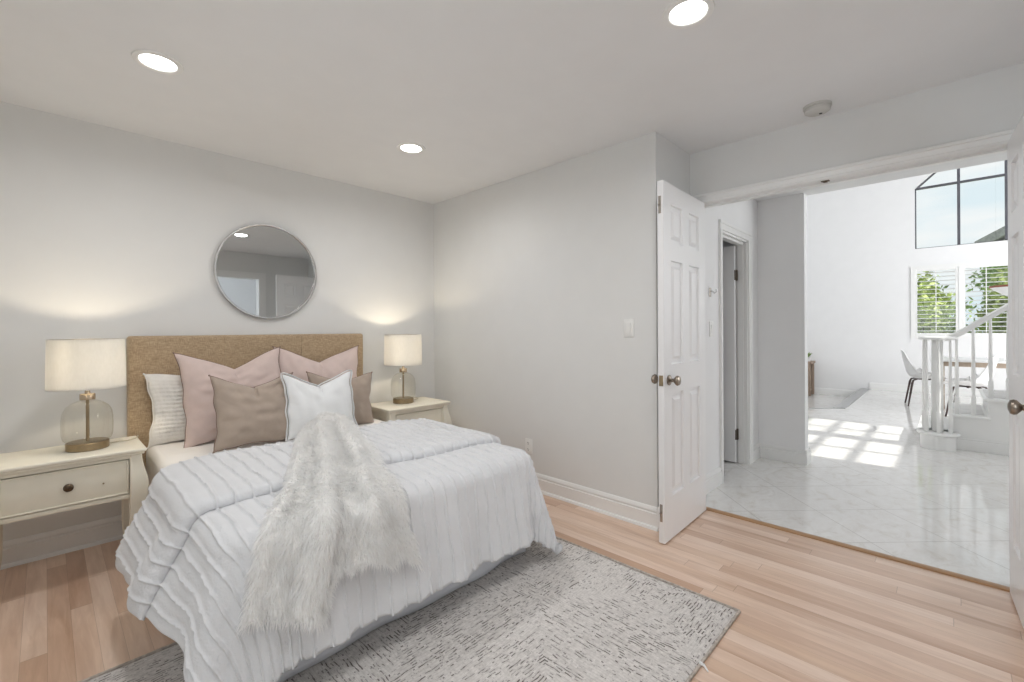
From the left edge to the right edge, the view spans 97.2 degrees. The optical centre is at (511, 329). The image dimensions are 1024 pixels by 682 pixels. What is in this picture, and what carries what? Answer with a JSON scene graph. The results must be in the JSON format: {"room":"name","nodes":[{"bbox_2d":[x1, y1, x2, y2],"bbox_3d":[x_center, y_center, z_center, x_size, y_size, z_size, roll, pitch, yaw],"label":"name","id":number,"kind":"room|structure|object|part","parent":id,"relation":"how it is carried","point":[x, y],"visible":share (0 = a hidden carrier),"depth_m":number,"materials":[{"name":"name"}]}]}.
{"room":"bedroom","nodes":[
{"label":"bedroom","id":0,"kind":"room"},
{"bbox_2d":[0,101,434,541],"bbox_3d":[-1.906,0.023,3.240,0.120,2.440,3.444,0,0,44],"label":"wall","id":1,"kind":"structure","parent":0,"point":[106,232],"depth_m":2.77,"materials":[{"name":"paint"}]},
{"bbox_2d":[0,515,122,569],"bbox_3d":[-1.845,1.175,3.187,0.032,0.134,3.204,0,0,44],"label":"baseboard","id":2,"kind":"structure","parent":1,"relation":"attached to","point":[23,550],"depth_m":2.50,"materials":[{"name":"paint"}]},
{"bbox_2d":[213,224,316,318],"bbox_3d":[-1.767,-0.416,3.278,0.030,0.684,0.684,0,0,44],"label":"wall mirror","id":3,"kind":"object","parent":1,"relation":"attached to","point":[264,271],"visible":1,"depth_m":3.26,"materials":[{"name":"silver metal"}]},
{"bbox_2d":[0,0,1023,203],"bbox_3d":[1.330,-1.265,1.584,7.082,0.100,5.575,0,0,44],"label":"ceiling","id":4,"kind":"structure","parent":0,"point":[493,92],"depth_m":2.12,"materials":[{"name":"paint"}]},
{"bbox_2d":[131,49,183,74],"bbox_3d":[-1.589,-1.194,2.027,0.188,0.009,0.188,0,0,44],"label":"recessed light","id":5,"kind":"object","parent":4,"relation":"in","point":[155,61],"visible":1,"depth_m":2.02,"materials":[{"name":"white plastic"}]},
{"bbox_2d":[396,142,424,153],"bbox_3d":[-0.671,-1.200,3.001,0.188,0.009,0.188,0,0,44],"label":"recessed light","id":6,"kind":"object","parent":4,"relation":"in","point":[405,147],"visible":1,"depth_m":2.99,"materials":[{"name":"white plastic"}]},
{"bbox_2d":[662,0,714,28],"bbox_3d":[0.673,-1.207,1.724,0.188,0.009,0.188,0,0,44],"label":"recessed light","id":7,"kind":"object","parent":4,"relation":"in","point":[680,14],"visible":1,"depth_m":1.73,"materials":[{"name":"white plastic"}]},
{"bbox_2d":[803,100,831,116],"bbox_3d":[1.664,-1.196,2.461,0.132,0.041,0.132,0,0,44],"label":"smoke detector","id":8,"kind":"object","parent":4,"relation":"attached to","point":[817,108],"visible":1,"depth_m":2.43,"materials":[{"name":"plastic"}]},
{"bbox_2d":[0,389,1023,681],"bbox_3d":[3.397,1.264,4.150,7.700,0.100,12.120,0,0,44],"label":"floor","id":9,"kind":"structure","parent":0,"point":[812,610],"depth_m":2.28,"materials":[{"name":"brown wood"}]},
{"bbox_2d":[0,436,148,568],"bbox_3d":[-2.245,0.932,2.278,0.422,0.625,0.602,0,0,44],"label":"nightstand","id":10,"kind":"object","parent":9,"relation":"on","point":[34,483],"visible":0.86,"depth_m":2.19,"materials":[{"name":"beige paint"}]},
{"bbox_3d":[-2.551,0.949,2.210,0.076,0.595,0.076,0,0,44],"label":"leg","id":11,"kind":"part","parent":10,"relation":"part of","materials":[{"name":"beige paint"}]},
{"bbox_3d":[-2.125,0.757,2.162,0.023,0.172,0.443,0,0,44],"label":"drawer","id":12,"kind":"part","parent":10,"relation":"part of","materials":[{"name":"beige paint"}]},
{"bbox_3d":[-2.108,0.753,2.145,0.039,0.038,0.038,0,0,44],"label":"knob","id":13,"kind":"part","parent":10,"relation":"part of","materials":[{"name":"brown metal"}]},
{"bbox_2d":[45,338,138,452],"bbox_3d":[-2.177,0.435,2.390,0.308,0.768,0.414,0,0,30],"label":"table lamp","id":14,"kind":"object","parent":10,"relation":"on","point":[86,365],"visible":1,"depth_m":2.25,"materials":[{"name":"beige fabric"}]},
{"bbox_3d":[-2.205,0.178,2.344,0.308,0.253,0.308,0,0,44],"label":"lamp shade","id":15,"kind":"part","parent":14,"relation":"part of","materials":[{"name":"fabric"}]},
{"bbox_3d":[-2.203,0.471,2.344,0.014,0.216,0.014,0,0,44],"label":"stem","id":16,"kind":"part","parent":14,"relation":"part of","materials":[{"name":"gold metal"}]},
{"bbox_3d":[-2.186,0.947,2.587,0.076,0.595,0.076,0,0,44],"label":"leg","id":17,"kind":"part","parent":10,"relation":"part of","materials":[{"name":"beige paint"}]},
{"bbox_3d":[-1.942,0.945,2.352,0.076,0.595,0.076,0,0,44],"label":"leg","id":18,"kind":"part","parent":10,"relation":"part of","materials":[{"name":"beige paint"}]},
{"bbox_2d":[126,333,525,681],"bbox_3d":[-1.116,0.637,2.586,1.911,1.203,1.488,0,0,44],"label":"bed","id":19,"kind":"object","parent":9,"relation":"on","point":[144,354],"visible":0.05,"depth_m":2.72,"materials":[{"name":"fabric"}]},
{"bbox_2d":[143,373,185,448],"bbox_3d":[-1.935,0.476,2.893,0.665,0.452,0.168,0,0,-45],"label":"bed pillow","id":20,"kind":"object","parent":19,"relation":"on","point":[165,391],"visible":0.26,"depth_m":2.70,"materials":[{"name":"fabric"}]},
{"bbox_2d":[173,346,280,447],"bbox_3d":[-1.749,0.410,2.868,0.210,0.580,0.623,0,0,41],"label":"cushion","id":21,"kind":"object","parent":19,"relation":"on","point":[198,393],"visible":0.66,"depth_m":2.71,"materials":[{"name":"fabric"}]},
{"bbox_3d":[-1.770,0.640,3.219,0.090,1.203,1.488,0,0,44],"label":"headboard","id":22,"kind":"part","parent":19,"relation":"part of","materials":[{"name":"fabric"}]},
{"bbox_2d":[208,372,292,452],"bbox_3d":[-1.524,0.480,2.697,0.179,0.442,0.493,0,0,40],"label":"cushion","id":23,"kind":"object","parent":19,"relation":"on","point":[245,415],"visible":0.91,"depth_m":2.61,"materials":[{"name":"beige fabric"}]},
{"bbox_3d":[-1.072,0.811,2.562,1.800,0.255,1.365,0,0,44],"label":"mattress","id":24,"kind":"part","parent":19,"relation":"part of","materials":[{"name":"white fabric"}]},
{"bbox_2d":[272,345,358,383],"bbox_3d":[-1.388,0.406,3.291,0.635,0.582,0.196,0,0,-43],"label":"cushion","id":25,"kind":"object","parent":19,"relation":"on","point":[289,362],"visible":0.31,"depth_m":3.27,"materials":[{"name":"fabric"}]},
{"bbox_2d":[280,370,357,441],"bbox_3d":[-1.230,0.483,2.919,0.472,0.426,0.165,0,0,-44],"label":"cushion","id":26,"kind":"object","parent":19,"relation":"on","point":[305,401],"visible":0.76,"depth_m":2.85,"materials":[{"name":"white fabric"}]},
{"bbox_2d":[236,410,423,639],"bbox_3d":[-0.772,0.737,2.156,0.598,0.522,1.556,0,0,-17],"label":"throw blanket","id":27,"kind":"object","parent":19,"relation":"on","point":[338,509],"visible":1,"depth_m":1.60,"materials":[{"name":"beige fur"}]},
{"bbox_2d":[115,418,562,681],"bbox_3d":[-0.724,0.891,2.214,1.217,0.640,1.825,0,0,44],"label":"duvet","id":28,"kind":"object","parent":19,"relation":"on","point":[184,559],"visible":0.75,"depth_m":1.75,"materials":[{"name":"white fabric"}]},
{"bbox_2d":[306,371,373,424],"bbox_3d":[-1.204,0.497,3.196,0.500,0.419,0.164,0,0,-39],"label":"cushion","id":29,"kind":"object","parent":19,"relation":"on","point":[361,385],"visible":0.41,"depth_m":3.24,"materials":[{"name":"beige fabric"}]},
{"bbox_2d":[78,536,740,681],"bbox_3d":[-0.403,1.225,1.597,1.568,0.017,2.453,0,0,44],"label":"area rug","id":30,"kind":"object","parent":9,"relation":"on","point":[578,613],"visible":0.56,"depth_m":1.79,"materials":[{"name":"fabric"}]},
{"bbox_2d":[371,397,451,424],"bbox_3d":[-0.862,0.925,3.750,0.422,0.625,0.602,0,0,44],"label":"nightstand","id":31,"kind":"object","parent":9,"relation":"on","point":[422,407],"visible":0.25,"depth_m":3.65,"materials":[{"name":"beige paint"}]},
{"bbox_3d":[-0.925,0.940,3.446,0.076,0.595,0.076,0,0,44],"label":"leg","id":32,"kind":"part","parent":31,"relation":"part of","materials":[{"name":"beige paint"}]},
{"bbox_2d":[384,334,421,403],"bbox_3d":[-0.881,0.428,3.815,0.308,0.768,0.414,0,0,30],"label":"table lamp","id":33,"kind":"object","parent":31,"relation":"on","point":[402,350],"visible":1,"depth_m":3.65,"materials":[{"name":"white fabric"}]},
{"bbox_3d":[-0.908,0.464,3.769,0.014,0.216,0.014,0,0,44],"label":"stem","id":34,"kind":"part","parent":33,"relation":"part of","materials":[{"name":"gold metal"}]},
{"bbox_3d":[-0.909,0.171,3.769,0.308,0.253,0.308,0,0,44],"label":"lamp shade","id":35,"kind":"part","parent":33,"relation":"part of","materials":[{"name":"fabric"}]},
{"bbox_3d":[-0.742,0.749,3.634,0.023,0.172,0.443,0,0,44],"label":"drawer","id":36,"kind":"part","parent":31,"relation":"part of","materials":[{"name":"beige paint"}]},
{"bbox_3d":[-0.559,0.938,3.824,0.076,0.595,0.076,0,0,44],"label":"leg","id":37,"kind":"part","parent":31,"relation":"part of","materials":[{"name":"beige paint"}]},
{"bbox_2d":[810,418,876,430],"bbox_3d":[4.099,1.209,5.753,0.860,0.001,0.817,0,0,44],"label":"trim","id":38,"kind":"structure","parent":9,"relation":"on","point":[828,418],"depth_m":5.56,"materials":[{"name":"grey stone"}]},
{"bbox_2d":[901,350,946,408],"bbox_3d":[6.428,0.765,7.070,0.514,0.870,0.479,0,0,36],"label":"dining chair","id":39,"kind":"object","parent":9,"relation":"on","point":[910,369],"visible":0.64,"depth_m":7.03,"materials":[{"name":"white plastic"}]},
{"bbox_3d":[6.409,0.985,7.273,0.032,0.429,0.168,0,0,-10],"label":"leg","id":40,"kind":"part","parent":39,"relation":"part of","materials":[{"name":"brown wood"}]},
{"bbox_3d":[6.230,0.986,7.027,0.168,0.429,0.032,0,0,-8],"label":"leg","id":41,"kind":"part","parent":39,"relation":"part of","materials":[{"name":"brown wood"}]},
{"bbox_2d":[916,303,1008,455],"bbox_3d":[5.516,-0.191,4.052,2.788,2.786,1.203,0,0,44],"label":"staircase","id":42,"kind":"structure","parent":9,"relation":"on","point":[974,427],"depth_m":4.48,"materials":[{"name":"paint"}]},
{"bbox_3d":[4.331,0.574,4.593,0.086,0.930,0.086,0,0,44],"label":"newel post","id":43,"kind":"part","parent":42,"relation":"part of","materials":[{"name":"paint"}]},
{"bbox_3d":[5.091,-0.730,3.850,2.433,1.702,0.296,0,0,44],"label":"handrail","id":44,"kind":"part","parent":42,"relation":"part of","materials":[{"name":"paint"}]},
{"bbox_3d":[5.350,0.232,3.700,2.500,1.942,0.044,0,0,44],"label":"panel","id":45,"kind":"part","parent":42,"relation":"part of","materials":[{"name":"paint"}]},
{"bbox_2d":[930,356,1005,404],"bbox_3d":[7.185,0.815,6.340,1.900,0.757,0.900,0,0,44],"label":"dining table","id":46,"kind":"object","parent":9,"relation":"on","point":[963,361],"visible":0.47,"depth_m":6.49,"materials":[{"name":"brown wood"}]},
{"bbox_3d":[6.846,0.833,7.184,0.056,0.725,0.056,0,0,44],"label":"leg","id":47,"kind":"part","parent":46,"relation":"part of","materials":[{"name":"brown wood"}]},
{"bbox_2d":[943,354,999,416],"bbox_3d":[6.236,0.766,6.128,0.479,0.870,0.514,0,0,-36],"label":"dining chair","id":48,"kind":"object","parent":9,"relation":"on","point":[982,379],"visible":0.62,"depth_m":5.97,"materials":[{"name":"white plastic"}]},
{"bbox_3d":[6.016,0.987,6.172,0.123,0.429,0.131,0,0,-36],"label":"leg","id":49,"kind":"part","parent":48,"relation":"part of","materials":[{"name":"black metal"}]},
{"bbox_2d":[434,131,664,506],"bbox_3d":[0.111,0.012,3.601,2.274,2.440,0.120,0,0,44],"label":"wall","id":50,"kind":"structure","parent":0,"point":[538,274],"depth_m":3.28,"materials":[{"name":"paint"}]},
{"bbox_2d":[525,438,531,453],"bbox_3d":[0.129,0.907,3.498,0.072,0.116,0.010,0,0,44],"label":"wall outlet","id":51,"kind":"object","parent":50,"relation":"attached to","point":[528,442],"visible":0.96,"depth_m":3.49,"materials":[{"name":"white plastic"}]},
{"bbox_2d":[535,472,658,531],"bbox_3d":[0.069,1.165,3.542,2.290,0.134,0.032,0,0,44],"label":"baseboard","id":52,"kind":"structure","parent":50,"relation":"attached to","point":[634,512],"depth_m":3.03,"materials":[{"name":"paint"}]},
{"bbox_2d":[624,319,633,336],"bbox_3d":[0.747,-0.007,2.894,0.072,0.116,0.012,0,0,44],"label":"light switch","id":53,"kind":"object","parent":50,"relation":"attached to","point":[628,323],"visible":1,"depth_m":2.89,"materials":[{"name":"white plastic"}]},
{"bbox_2d":[664,137,758,474],"bbox_3d":[1.618,0.004,3.625,0.142,2.440,2.010,0,0,44],"label":"wall","id":54,"kind":"structure","parent":0,"point":[743,214],"depth_m":3.51,"materials":[{"name":"paint"}]},
{"bbox_2d":[651,180,705,543],"bbox_3d":[1.071,0.186,2.814,0.169,2.066,0.677,0,0,42],"label":"door","id":55,"kind":"structure","parent":54,"relation":"in","point":[681,378],"depth_m":2.75,"materials":[{"name":"paint"}]},
{"bbox_3d":[0.856,0.295,2.654,0.067,0.062,0.062,0,0,42],"label":"knob","id":56,"kind":"part","parent":55,"relation":"part of","materials":[{"name":"grey metal"}]},
{"bbox_3d":[0.849,0.295,2.571,0.024,0.060,0.003,0,0,43],"label":"latch plate","id":57,"kind":"part","parent":55,"relation":"part of","materials":[{"name":"gold metal"}]},
{"bbox_3d":[0.931,0.294,2.585,0.067,0.062,0.062,0,0,42],"label":"knob","id":58,"kind":"part","parent":55,"relation":"part of","materials":[{"name":"grey metal"}]},
{"bbox_2d":[709,321,712,336],"bbox_3d":[1.528,-0.001,3.454,0.012,0.116,0.072,0,0,44],"label":"hall light switch","id":59,"kind":"object","parent":54,"relation":"attached to","point":[710,322],"visible":1,"depth_m":3.44,"materials":[{"name":"white plastic"}]},
{"bbox_2d":[709,287,717,296],"bbox_3d":[1.529,-0.281,3.424,0.057,0.072,0.036,0,0,44],"label":"wall hook","id":60,"kind":"object","parent":54,"relation":"attached to","point":[710,290],"visible":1,"depth_m":3.43,"materials":[{"name":"silver metal"}]},
{"bbox_2d":[723,246,738,461],"bbox_3d":[1.825,0.228,4.341,0.065,1.965,0.652,0,0,-44],"label":"door","id":61,"kind":"structure","parent":54,"relation":"in","point":[730,274],"depth_m":4.12,"materials":[{"name":"paint"}]},
{"bbox_2d":[706,443,759,494],"bbox_3d":[1.849,1.155,3.776,0.016,0.134,1.480,0,0,44],"label":"baseboard","id":62,"kind":"structure","parent":54,"relation":"attached to","point":[714,478],"depth_m":3.49,"materials":[{"name":"paint"}]},
{"bbox_2d":[718,219,752,483],"bbox_3d":[1.881,0.174,3.898,0.140,2.096,0.786,0,0,44],"label":"trim","id":63,"kind":"structure","parent":54,"relation":"attached to","point":[740,238],"depth_m":4.09,"materials":[{"name":"paint"}]},
{"bbox_2d":[723,241,732,246],"bbox_3d":[1.361,0.005,4.159,0.970,2.440,1.580,0,0,44],"label":"wall","id":64,"kind":"structure","parent":0,"point":[725,244],"depth_m":4.41,"materials":[{"name":"paint"}]},
{"bbox_2d":[757,193,807,449],"bbox_3d":[1.448,-1.526,5.264,3.370,5.500,0.120,0,0,44],"label":"wall","id":65,"kind":"structure","parent":0,"point":[782,221],"depth_m":4.17,"materials":[{"name":"paint"}]},
{"bbox_2d":[759,443,810,465],"bbox_3d":[1.827,1.155,4.911,2.386,0.134,0.152,0,0,44],"label":"baseboard","id":66,"kind":"structure","parent":65,"relation":"attached to","point":[774,452],"depth_m":4.14,"materials":[{"name":"paint"}]},
{"bbox_2d":[808,394,847,408],"bbox_3d":[4.174,1.440,8.215,3.160,0.100,5.200,0,0,44],"label":"floor","id":67,"kind":"structure","parent":0,"point":[815,400],"depth_m":8.72,"materials":[{"name":"tile"}]},
{"bbox_2d":[808,360,814,395],"bbox_3d":[5.922,1.025,9.750,1.000,0.710,0.400,0,0,44],"label":"console table","id":68,"kind":"object","parent":67,"relation":"on","point":[810,363],"visible":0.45,"depth_m":9.30,"materials":[{"name":"brown wood"}]},
{"bbox_3d":[6.130,1.049,9.318,0.060,0.660,0.050,0,0,44],"label":"leg","id":69,"kind":"part","parent":68,"relation":"part of","materials":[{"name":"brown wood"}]},
{"bbox_3d":[6.360,1.048,9.555,0.060,0.660,0.050,0,0,44],"label":"leg","id":70,"kind":"part","parent":68,"relation":"part of","materials":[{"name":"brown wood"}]},
{"bbox_2d":[690,62,1023,195],"bbox_3d":[2.015,0.002,2.468,2.038,2.440,0.120,0,0,44],"label":"wall","id":71,"kind":"structure","parent":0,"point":[990,102],"depth_m":2.44,"materials":[{"name":"paint"}]},
{"bbox_2d":[693,129,1014,591],"bbox_3d":[1.847,0.153,2.631,1.568,2.139,0.166,0,0,44],"label":"door frame","id":72,"kind":"structure","parent":71,"relation":"in","point":[1001,148],"depth_m":2.46,"materials":[{"name":"paint"}]},
{"bbox_2d":[807,173,1007,389],"bbox_3d":[7.653,-1.409,8.562,7.700,5.800,0.160,0,0,44],"label":"wall","id":73,"kind":"structure","parent":0,"point":[862,253],"depth_m":8.97,"materials":[{"name":"paint"}]},
{"bbox_2d":[808,388,869,408],"bbox_3d":[4.727,1.204,7.386,5.665,0.006,1.282,0,0,-24],"label":"trim","id":74,"kind":"structure","parent":73,"relation":"attached to","point":[845,403],"depth_m":7.57,"materials":[{"name":"white wood"}]},
{"bbox_2d":[814,382,981,396],"bbox_3d":[7.606,1.214,8.498,7.700,0.315,0.016,0,0,44],"label":"baseboard","id":75,"kind":"structure","parent":73,"relation":"attached to","point":[876,386],"depth_m":8.76,"materials":[{"name":"paint"}]},
{"bbox_2d":[911,260,1007,338],"bbox_3d":[8.052,-0.506,8.106,1.330,1.350,0.156,0,0,44],"label":"window","id":76,"kind":"structure","parent":73,"relation":"in","point":[959,268],"depth_m":8.10,"materials":[{"name":"paint"}]},
{"bbox_3d":[7.771,-0.505,8.274,0.012,1.130,0.008,0,0,44],"label":"tilt rod","id":77,"kind":"part","parent":76,"relation":"part of","materials":[{"name":"paint"}]},
{"bbox_2d":[914,266,958,335],"bbox_3d":[7.806,-0.505,8.309,0.593,1.250,0.026,0,0,44],"label":"shutter","id":78,"kind":"object","parent":76,"relation":"attached to","point":[919,268],"depth_m":8.30,"materials":[{"name":"paint"}]},
{"bbox_2d":[962,262,1007,335],"bbox_3d":[8.263,-0.507,7.866,0.593,1.250,0.026,0,0,44],"label":"shutter","id":79,"kind":"object","parent":76,"relation":"attached to","point":[974,264],"depth_m":7.90,"materials":[{"name":"paint"}]},
{"bbox_3d":[8.229,-0.507,7.831,0.012,1.130,0.008,0,0,44],"label":"tilt rod","id":80,"kind":"part","parent":76,"relation":"part of","materials":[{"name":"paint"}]},
{"bbox_2d":[915,160,1007,248],"bbox_3d":[8.505,-2.644,7.766,2.350,2.261,0.052,0,0,44],"label":"window","id":81,"kind":"structure","parent":73,"relation":"in","point":[1005,174],"depth_m":8.15,"materials":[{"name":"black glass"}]},
{"bbox_2d":[1007,113,1023,628],"bbox_3d":[2.091,0.180,1.830,0.169,2.066,0.669,0,0,42],"label":"door","id":82,"kind":"structure","parent":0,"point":[1015,146],"depth_m":1.93,"materials":[{"name":"paint"}]},
{"bbox_3d":[1.876,0.289,1.664,0.067,0.062,0.062,0,0,42],"label":"knob","id":83,"kind":"part","parent":82,"relation":"part of","materials":[{"name":"grey metal"}]},
{"bbox_3d":[5.327,-4.347,6.174,7.900,0.100,6.805,0,0,44],"label":"ceiling","id":84,"kind":"structure","parent":0,"visible":0},
{"bbox_2d":[989,284,1007,295],"bbox_3d":[7.028,-2.371,6.267,0.576,3.870,0.576,0,0,44],"label":"pendant lamp","id":85,"kind":"object","parent":84,"relation":"hanging from","point":[1002,289],"visible":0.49,"depth_m":6.29,"materials":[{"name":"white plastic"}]},
{"label":"outside","id":86,"kind":"structure","parent":0,"visible":0},
{"bbox_3d":[24.893,1.547,25.709,60.000,0.100,48.440,0,0,44],"label":"ground","id":87,"kind":"structure","parent":86,"visible":0},
{"bbox_2d":[917,271,955,332],"bbox_3d":[9.070,0.079,10.200,1.624,3.190,1.632,0,0,44],"label":"shrub","id":88,"kind":"object","parent":87,"relation":"on","point":[922,296],"visible":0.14,"depth_m":9.76,"materials":[{"name":"green plant"}]},
{"bbox_2d":[918,275,976,332],"bbox_3d":[10.376,0.057,11.922,2.821,3.134,1.439,0,0,44],"label":"shrub","id":89,"kind":"object","parent":87,"relation":"on","point":[966,306],"visible":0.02,"depth_m":11.17,"materials":[{"name":"green plant"}]},
{"bbox_2d":[965,266,1007,303],"bbox_3d":[16.627,-0.746,14.704,2.440,4.577,2.385,0,0,22],"label":"tree","id":90,"kind":"object","parent":87,"relation":"on","point":[989,270],"visible":0.09,"depth_m":15.23,"materials":[{"name":"green plant"}]},
{"bbox_2d":[970,266,1007,332],"bbox_3d":[10.203,0.012,9.051,1.473,3.360,1.595,0,0,20],"label":"shrub","id":91,"kind":"object","parent":87,"relation":"on","point":[1002,275],"visible":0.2,"depth_m":9.16,"materials":[{"name":"green plant"}]},
{"bbox_2d":[974,226,1004,309],"bbox_3d":[22.635,-2.165,16.352,8.400,7.350,6.800,0,0,44],"label":"house","id":92,"kind":"structure","parent":87,"relation":"on","point":[999,234],"depth_m":16.53,"materials":[{"name":"paint"}]}
]}

